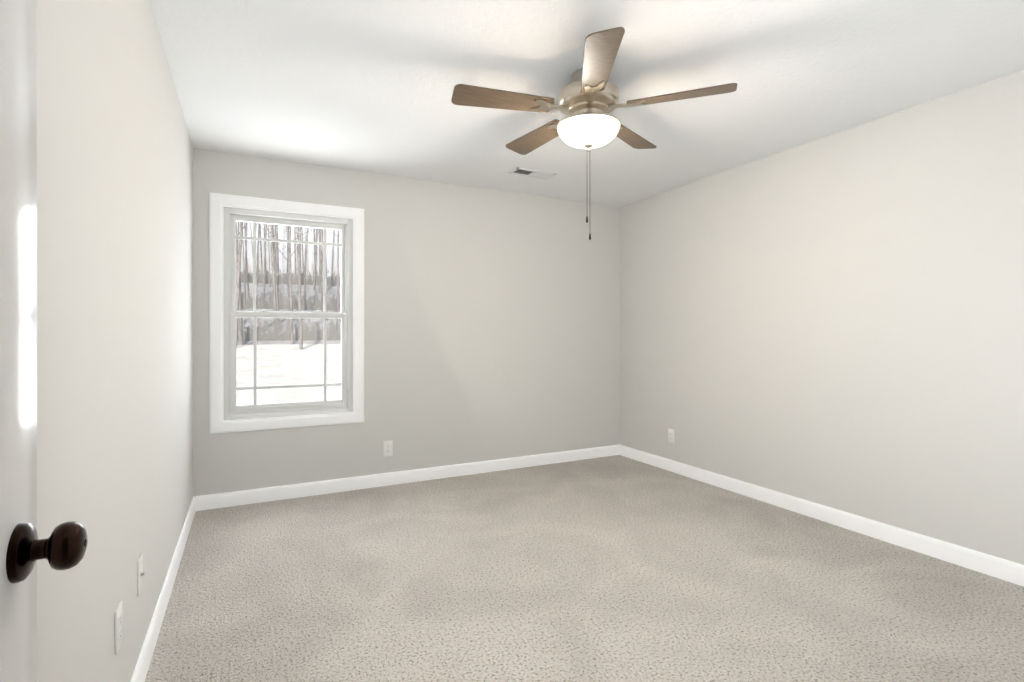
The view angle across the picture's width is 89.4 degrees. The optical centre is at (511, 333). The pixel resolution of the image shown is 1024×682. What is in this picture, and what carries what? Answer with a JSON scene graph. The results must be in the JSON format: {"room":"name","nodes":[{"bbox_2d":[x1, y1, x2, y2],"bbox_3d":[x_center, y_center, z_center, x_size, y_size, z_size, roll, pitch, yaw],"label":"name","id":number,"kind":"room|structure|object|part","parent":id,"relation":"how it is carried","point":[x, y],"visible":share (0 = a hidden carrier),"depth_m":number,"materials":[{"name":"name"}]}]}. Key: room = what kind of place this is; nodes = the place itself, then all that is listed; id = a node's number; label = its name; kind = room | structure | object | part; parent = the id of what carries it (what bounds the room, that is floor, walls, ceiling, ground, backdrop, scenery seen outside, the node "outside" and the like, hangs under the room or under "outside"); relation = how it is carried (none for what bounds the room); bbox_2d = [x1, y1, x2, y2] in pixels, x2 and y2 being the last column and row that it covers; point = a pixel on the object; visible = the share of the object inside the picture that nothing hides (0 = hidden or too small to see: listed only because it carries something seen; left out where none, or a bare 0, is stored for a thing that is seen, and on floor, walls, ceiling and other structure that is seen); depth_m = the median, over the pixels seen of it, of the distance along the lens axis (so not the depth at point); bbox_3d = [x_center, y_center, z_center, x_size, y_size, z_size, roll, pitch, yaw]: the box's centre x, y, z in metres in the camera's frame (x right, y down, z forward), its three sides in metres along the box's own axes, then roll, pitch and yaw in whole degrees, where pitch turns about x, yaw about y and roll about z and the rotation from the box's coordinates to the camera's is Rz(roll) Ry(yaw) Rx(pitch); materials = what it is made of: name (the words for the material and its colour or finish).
{"room":"empty bedroom","nodes":[
{"label":"empty bedroom","id":0,"kind":"room"},
{"bbox_2d":[37,0,1023,681],"bbox_3d":[1.309,-0.030,0.647,3.570,2.440,0.115,0,0,-27],"label":"wall","id":1,"kind":"structure","parent":0,"point":[835,320],"depth_m":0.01,"materials":[{"name":"white paint"}]},
{"bbox_2d":[0,0,87,681],"bbox_3d":[-0.420,0.162,0.282,0.156,2.032,0.784,0,0,-27],"label":"door","id":2,"kind":"structure","parent":1,"relation":"in","point":[24,548],"depth_m":0.58,"materials":[{"name":"white paint"}]},
{"bbox_2d":[115,600,121,654],"bbox_3d":[-1.113,0.831,1.466,0.007,0.120,0.073,0,0,-27],"label":"electrical outlet","id":3,"kind":"object","parent":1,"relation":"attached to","point":[118,626],"visible":1,"depth_m":1.45,"materials":[{"name":"white plastic"}]},
{"bbox_2d":[137,553,144,596],"bbox_3d":[-1.257,0.816,1.757,0.015,0.120,0.073,0,0,-27],"label":"outlet","id":4,"kind":"object","parent":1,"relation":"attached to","point":[140,573],"visible":0.98,"depth_m":1.75,"materials":[{"name":"white plastic"}]},
{"bbox_2d":[130,496,197,681],"bbox_3d":[-1.238,1.141,1.718,0.014,0.097,3.955,0,0,-27],"label":"baseboard","id":5,"kind":"structure","parent":1,"relation":"attached to","point":[142,666],"depth_m":2.14,"materials":[{"name":"white paint"}]},
{"bbox_2d":[209,192,363,433],"bbox_3d":[-1.621,-0.140,3.796,1.029,1.639,0.134,0,0,-27],"label":"window","id":6,"kind":"structure","parent":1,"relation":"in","point":[233,410],"depth_m":3.74,"materials":[{"name":"white plastic"}]},
{"bbox_2d":[383,440,392,456],"bbox_3d":[-0.974,0.902,4.068,0.073,0.120,0.007,0,0,-27],"label":"electrical outlet","id":7,"kind":"object","parent":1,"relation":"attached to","point":[387,448],"visible":1,"depth_m":4.07,"materials":[{"name":"white plastic"}]},
{"bbox_2d":[198,445,617,510],"bbox_3d":[-0.535,1.141,4.287,3.540,0.097,0.014,0,0,-27],"label":"baseboard","id":8,"kind":"structure","parent":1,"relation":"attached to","point":[228,499],"depth_m":4.06,"materials":[{"name":"white paint"}]},
{"bbox_2d":[668,428,673,442],"bbox_3d":[1.378,0.884,4.480,0.007,0.120,0.073,0,0,-27],"label":"electrical outlet","id":9,"kind":"object","parent":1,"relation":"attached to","point":[670,435],"visible":1,"depth_m":4.47,"materials":[{"name":"white plastic"}]},
{"bbox_2d":[618,444,1023,586],"bbox_3d":[1.970,1.141,3.310,0.014,0.097,4.030,0,0,-27],"label":"baseboard","id":10,"kind":"structure","parent":1,"relation":"attached to","point":[997,567],"depth_m":3.11,"materials":[{"name":"white paint"}]},
{"bbox_2d":[145,455,1023,681],"bbox_3d":[0.291,1.250,1.669,4.725,0.120,5.660,0,0,-27],"label":"floor","id":11,"kind":"structure","parent":0,"point":[617,568],"depth_m":2.37,"materials":[{"name":"beige carpet"}]},
{"bbox_2d":[150,0,1023,206],"bbox_3d":[0.291,-1.310,1.669,4.725,0.120,5.660,0,0,-27],"label":"ceiling","id":12,"kind":"structure","parent":0,"point":[364,85],"depth_m":2.50,"materials":[{"name":"white paint"}]},
{"bbox_2d":[508,167,556,178],"bbox_3d":[0.160,-1.246,4.030,0.355,0.008,0.150,0,0,-27],"label":"ceiling vent","id":13,"kind":"object","parent":12,"relation":"in","point":[531,173],"visible":1,"depth_m":4.02,"materials":[{"name":"white metal"}]},
{"bbox_2d":[451,27,736,239],"bbox_3d":[0.341,-0.853,2.527,1.277,0.795,1.257,0,0,-27],"label":"ceiling fan","id":14,"kind":"object","parent":12,"relation":"hanging from","point":[588,99],"visible":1,"depth_m":2.40,"materials":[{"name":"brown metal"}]},
{"bbox_3d":[0.370,-0.956,2.506,0.300,0.088,0.300,0,0,-27],"label":"lamp shade","id":15,"kind":"part","parent":14,"relation":"part of","materials":[{"name":"white glass"}]},
{"label":"outside","id":16,"kind":"structure","parent":0,"visible":0},
{"bbox_2d":[236,272,340,404],"bbox_3d":[-11.527,-1.117,32.909,130.000,5.814,129.030,0,0,-27],"label":"ground","id":17,"kind":"structure","parent":16,"point":[272,378],"depth_m":14.64,"materials":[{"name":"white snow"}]},
{"bbox_2d":[236,264,340,310],"bbox_3d":[-5.901,-2.214,27.375,75.000,2.200,0.001,0,0,-27],"label":"brush","id":18,"kind":"object","parent":17,"relation":"on","point":[249,304],"depth_m":24.92,"materials":[{"name":"grey plant"}]},
{"bbox_2d":[236,221,340,348],"bbox_3d":[-12.225,-10.240,31.327,15.996,21.774,32.064,0,0,-27],"label":"trees","id":19,"kind":"object","parent":17,"relation":"on","point":[239,322],"depth_m":22.78,"materials":[{"name":"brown plant"}]},
{"bbox_2d":[240,240,340,285],"bbox_3d":[-9.079,-4.234,33.612,75.000,2.600,0.001,0,0,-27],"label":"brush","id":20,"kind":"object","parent":17,"relation":"on","point":[328,281],"depth_m":31.49,"materials":[{"name":"grey plant"}]},
{"bbox_2d":[242,301,340,340],"bbox_3d":[-3.404,-0.584,22.474,75.000,1.800,0.001,0,0,-27],"label":"brush","id":21,"kind":"object","parent":17,"relation":"on","point":[312,334],"depth_m":19.84,"materials":[{"name":"grey plant"}]},
{"bbox_2d":[237,221,340,276],"bbox_3d":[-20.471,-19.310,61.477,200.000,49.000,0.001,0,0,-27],"label":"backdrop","id":22,"kind":"structure","parent":16,"point":[310,247],"depth_m":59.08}
]}

